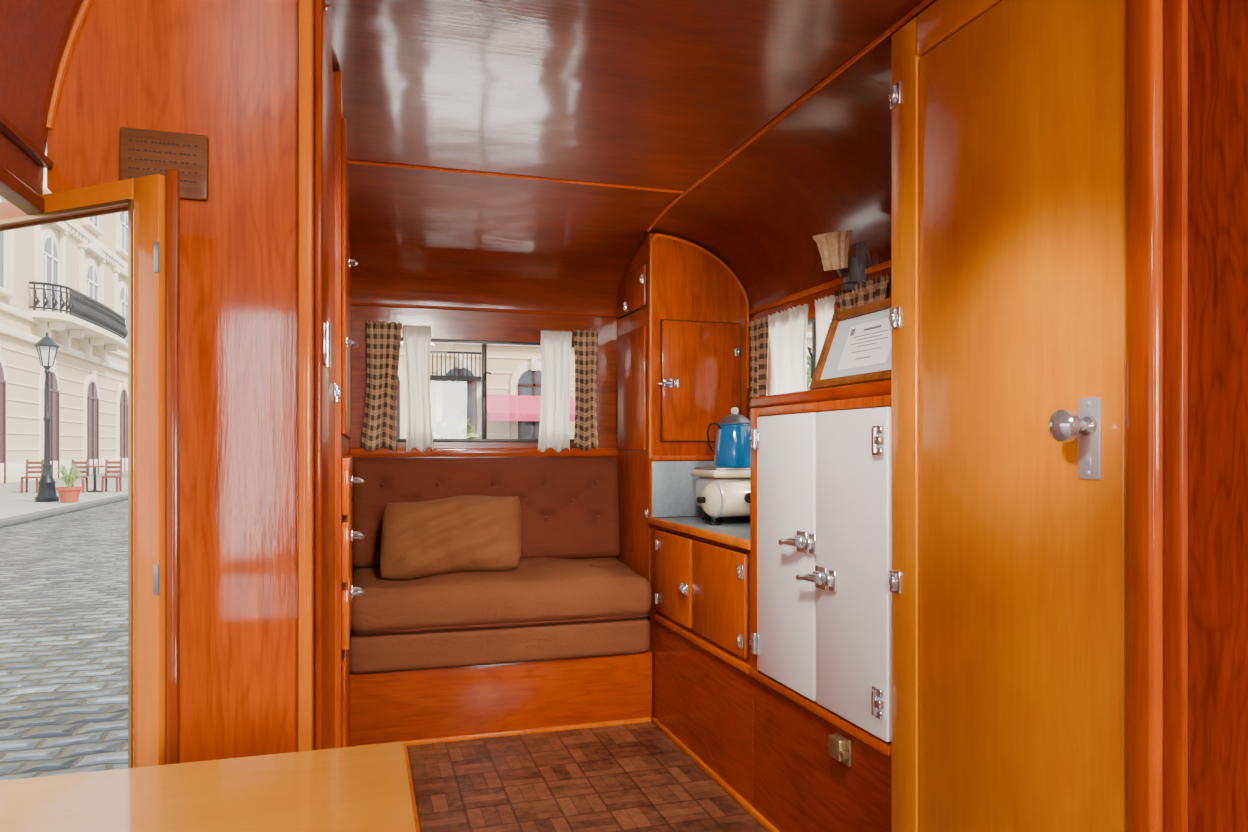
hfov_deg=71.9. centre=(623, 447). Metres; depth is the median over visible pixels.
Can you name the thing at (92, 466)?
cafe table
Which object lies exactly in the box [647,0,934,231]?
trim
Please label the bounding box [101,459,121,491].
cafe chair
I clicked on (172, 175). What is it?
trim
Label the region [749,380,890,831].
cabinet
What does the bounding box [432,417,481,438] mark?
tree
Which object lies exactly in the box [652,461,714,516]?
backsplash
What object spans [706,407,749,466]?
coffee pot
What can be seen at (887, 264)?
trim
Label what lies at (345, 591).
tall cabinet
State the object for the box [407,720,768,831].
floor
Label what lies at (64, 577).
ground
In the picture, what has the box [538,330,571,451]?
curtain
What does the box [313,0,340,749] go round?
door frame
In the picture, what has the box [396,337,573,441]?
window
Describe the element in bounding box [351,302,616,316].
trim
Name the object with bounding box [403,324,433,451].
curtain
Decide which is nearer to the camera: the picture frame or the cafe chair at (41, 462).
the picture frame
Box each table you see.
[0,742,419,831]
[85,465,104,491]
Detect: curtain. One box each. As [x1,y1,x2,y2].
[361,321,401,450]
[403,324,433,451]
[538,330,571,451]
[573,329,598,450]
[749,316,768,419]
[768,304,807,394]
[815,295,835,364]
[835,274,889,311]
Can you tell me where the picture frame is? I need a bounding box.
[809,297,890,389]
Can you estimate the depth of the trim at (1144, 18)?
1.23 m
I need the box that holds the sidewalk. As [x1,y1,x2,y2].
[0,471,133,518]
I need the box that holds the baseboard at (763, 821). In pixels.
[652,718,779,831]
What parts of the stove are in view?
leg, leg, plate, fuel tank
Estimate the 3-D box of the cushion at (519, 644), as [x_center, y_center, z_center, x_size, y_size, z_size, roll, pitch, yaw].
[-0.501,0.728,3.412,1.118,0.144,0.529,0,0,-17]
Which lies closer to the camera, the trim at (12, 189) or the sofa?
the trim at (12, 189)
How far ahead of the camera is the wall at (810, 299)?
3.09 m
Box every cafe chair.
[20,459,43,492]
[71,459,88,492]
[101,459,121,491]
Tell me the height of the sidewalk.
0.082 m
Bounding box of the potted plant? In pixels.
[52,464,87,502]
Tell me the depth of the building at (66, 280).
36.82 m
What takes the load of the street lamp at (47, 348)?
on the sidewalk
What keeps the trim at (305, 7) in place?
attached to the wall at (224, 71)
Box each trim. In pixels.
[0,113,52,167]
[0,164,44,214]
[46,0,91,129]
[166,168,179,764]
[298,0,312,751]
[348,160,683,193]
[349,448,617,456]
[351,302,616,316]
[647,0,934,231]
[749,260,890,314]
[1126,0,1163,831]
[1164,0,1188,831]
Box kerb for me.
[0,493,133,527]
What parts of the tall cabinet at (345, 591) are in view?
door, door, drawer, drawer, drawer, door, handle, handle, handle, handle, handle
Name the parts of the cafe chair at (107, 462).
leg, leg, seat, backrest, leg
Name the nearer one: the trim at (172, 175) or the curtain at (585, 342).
the trim at (172, 175)
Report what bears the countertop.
on the base cabinet at (703, 686)
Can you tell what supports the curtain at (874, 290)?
hanging from the window at (812, 321)
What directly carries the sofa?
on the floor
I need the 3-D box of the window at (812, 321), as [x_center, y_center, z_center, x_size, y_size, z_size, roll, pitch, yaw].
[0.665,-0.271,3.043,0.058,0.377,0.804,0,0,-17]
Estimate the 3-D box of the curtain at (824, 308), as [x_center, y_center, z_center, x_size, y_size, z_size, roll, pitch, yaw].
[0.681,-0.333,2.911,0.030,0.358,0.118,0,0,-17]
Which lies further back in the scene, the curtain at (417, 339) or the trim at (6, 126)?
the curtain at (417, 339)
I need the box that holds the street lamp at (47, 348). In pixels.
[34,332,59,501]
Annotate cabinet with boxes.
[333,71,364,747]
[617,233,748,650]
[650,524,753,806]
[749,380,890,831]
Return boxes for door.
[0,174,165,767]
[889,0,1125,831]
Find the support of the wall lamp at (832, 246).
attached to the wall at (810, 299)
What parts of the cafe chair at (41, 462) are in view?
leg, leg, seat, backrest, leg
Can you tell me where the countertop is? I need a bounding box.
[648,516,749,549]
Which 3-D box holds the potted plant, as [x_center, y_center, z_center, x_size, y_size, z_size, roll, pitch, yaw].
[-12.903,0.819,20.056,0.709,0.903,0.724,0,0,-17]
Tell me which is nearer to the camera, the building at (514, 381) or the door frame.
the door frame
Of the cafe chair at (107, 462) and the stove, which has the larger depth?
the cafe chair at (107, 462)
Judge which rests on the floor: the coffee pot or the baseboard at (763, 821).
the baseboard at (763, 821)
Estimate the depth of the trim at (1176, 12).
1.20 m
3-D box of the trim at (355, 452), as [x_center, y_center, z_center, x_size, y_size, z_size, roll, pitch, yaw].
[-0.575,0.018,3.675,1.140,0.037,0.016,0,0,-17]
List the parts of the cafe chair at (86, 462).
backrest, leg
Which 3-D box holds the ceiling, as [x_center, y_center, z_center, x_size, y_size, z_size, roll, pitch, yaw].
[0.264,-0.623,1.067,1.935,0.623,5.494,0,0,-17]
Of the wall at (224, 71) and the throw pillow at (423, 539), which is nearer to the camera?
the wall at (224, 71)
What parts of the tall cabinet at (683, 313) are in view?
door, door, moulding, arch moulding, door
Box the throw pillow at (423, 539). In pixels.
[380,496,520,579]
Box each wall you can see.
[47,0,297,762]
[349,302,616,576]
[747,267,890,418]
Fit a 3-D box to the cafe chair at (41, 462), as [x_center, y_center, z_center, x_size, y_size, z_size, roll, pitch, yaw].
[-16.879,0.798,24.527,0.443,0.947,0.500,0,0,-17]
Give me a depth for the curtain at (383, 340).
3.52 m
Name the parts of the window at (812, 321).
handle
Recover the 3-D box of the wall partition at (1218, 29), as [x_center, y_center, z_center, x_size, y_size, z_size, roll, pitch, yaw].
[1.193,0.084,-0.101,0.025,1.964,2.714,0,0,-17]
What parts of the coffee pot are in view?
handle, lid, knob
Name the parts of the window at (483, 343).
handle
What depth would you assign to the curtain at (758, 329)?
3.39 m
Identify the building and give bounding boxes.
[0,145,133,483]
[396,325,811,438]
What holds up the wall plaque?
attached to the wall at (224, 71)
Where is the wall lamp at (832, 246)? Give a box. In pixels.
[813,230,866,289]
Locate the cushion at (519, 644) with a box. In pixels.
[350,617,648,673]
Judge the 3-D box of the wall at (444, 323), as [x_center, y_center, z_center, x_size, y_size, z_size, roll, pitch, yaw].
[-0.475,0.213,3.740,1.878,1.706,0.049,0,0,-17]
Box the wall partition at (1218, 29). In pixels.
[1189,0,1247,831]
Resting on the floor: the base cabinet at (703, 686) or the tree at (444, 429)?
the base cabinet at (703, 686)
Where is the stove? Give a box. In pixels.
[691,467,749,524]
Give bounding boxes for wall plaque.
[120,127,207,200]
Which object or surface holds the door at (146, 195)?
in the wall at (224, 71)
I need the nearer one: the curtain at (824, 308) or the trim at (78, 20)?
the trim at (78, 20)
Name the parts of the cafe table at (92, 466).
table leg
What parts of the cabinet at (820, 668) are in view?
door, door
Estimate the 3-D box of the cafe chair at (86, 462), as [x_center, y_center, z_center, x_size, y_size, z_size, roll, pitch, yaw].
[-15.694,0.798,24.719,0.443,0.947,0.500,0,0,-17]
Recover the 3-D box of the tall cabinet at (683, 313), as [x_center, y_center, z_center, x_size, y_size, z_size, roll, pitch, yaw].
[0.237,0.106,3.669,0.454,1.919,0.484,0,0,-17]
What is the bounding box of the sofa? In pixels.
[350,457,651,746]
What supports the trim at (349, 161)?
attached to the ceiling
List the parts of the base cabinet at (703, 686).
door, moulding, door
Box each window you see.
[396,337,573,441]
[767,311,837,395]
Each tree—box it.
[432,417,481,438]
[807,355,811,389]
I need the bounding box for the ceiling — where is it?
[0,0,936,313]
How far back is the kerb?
17.43 m
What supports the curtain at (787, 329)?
hanging from the window at (812, 321)
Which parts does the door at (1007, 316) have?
door frame, knob, knob plate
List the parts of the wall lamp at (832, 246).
lamp shade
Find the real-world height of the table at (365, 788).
0.754 m
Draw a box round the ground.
[0,498,133,780]

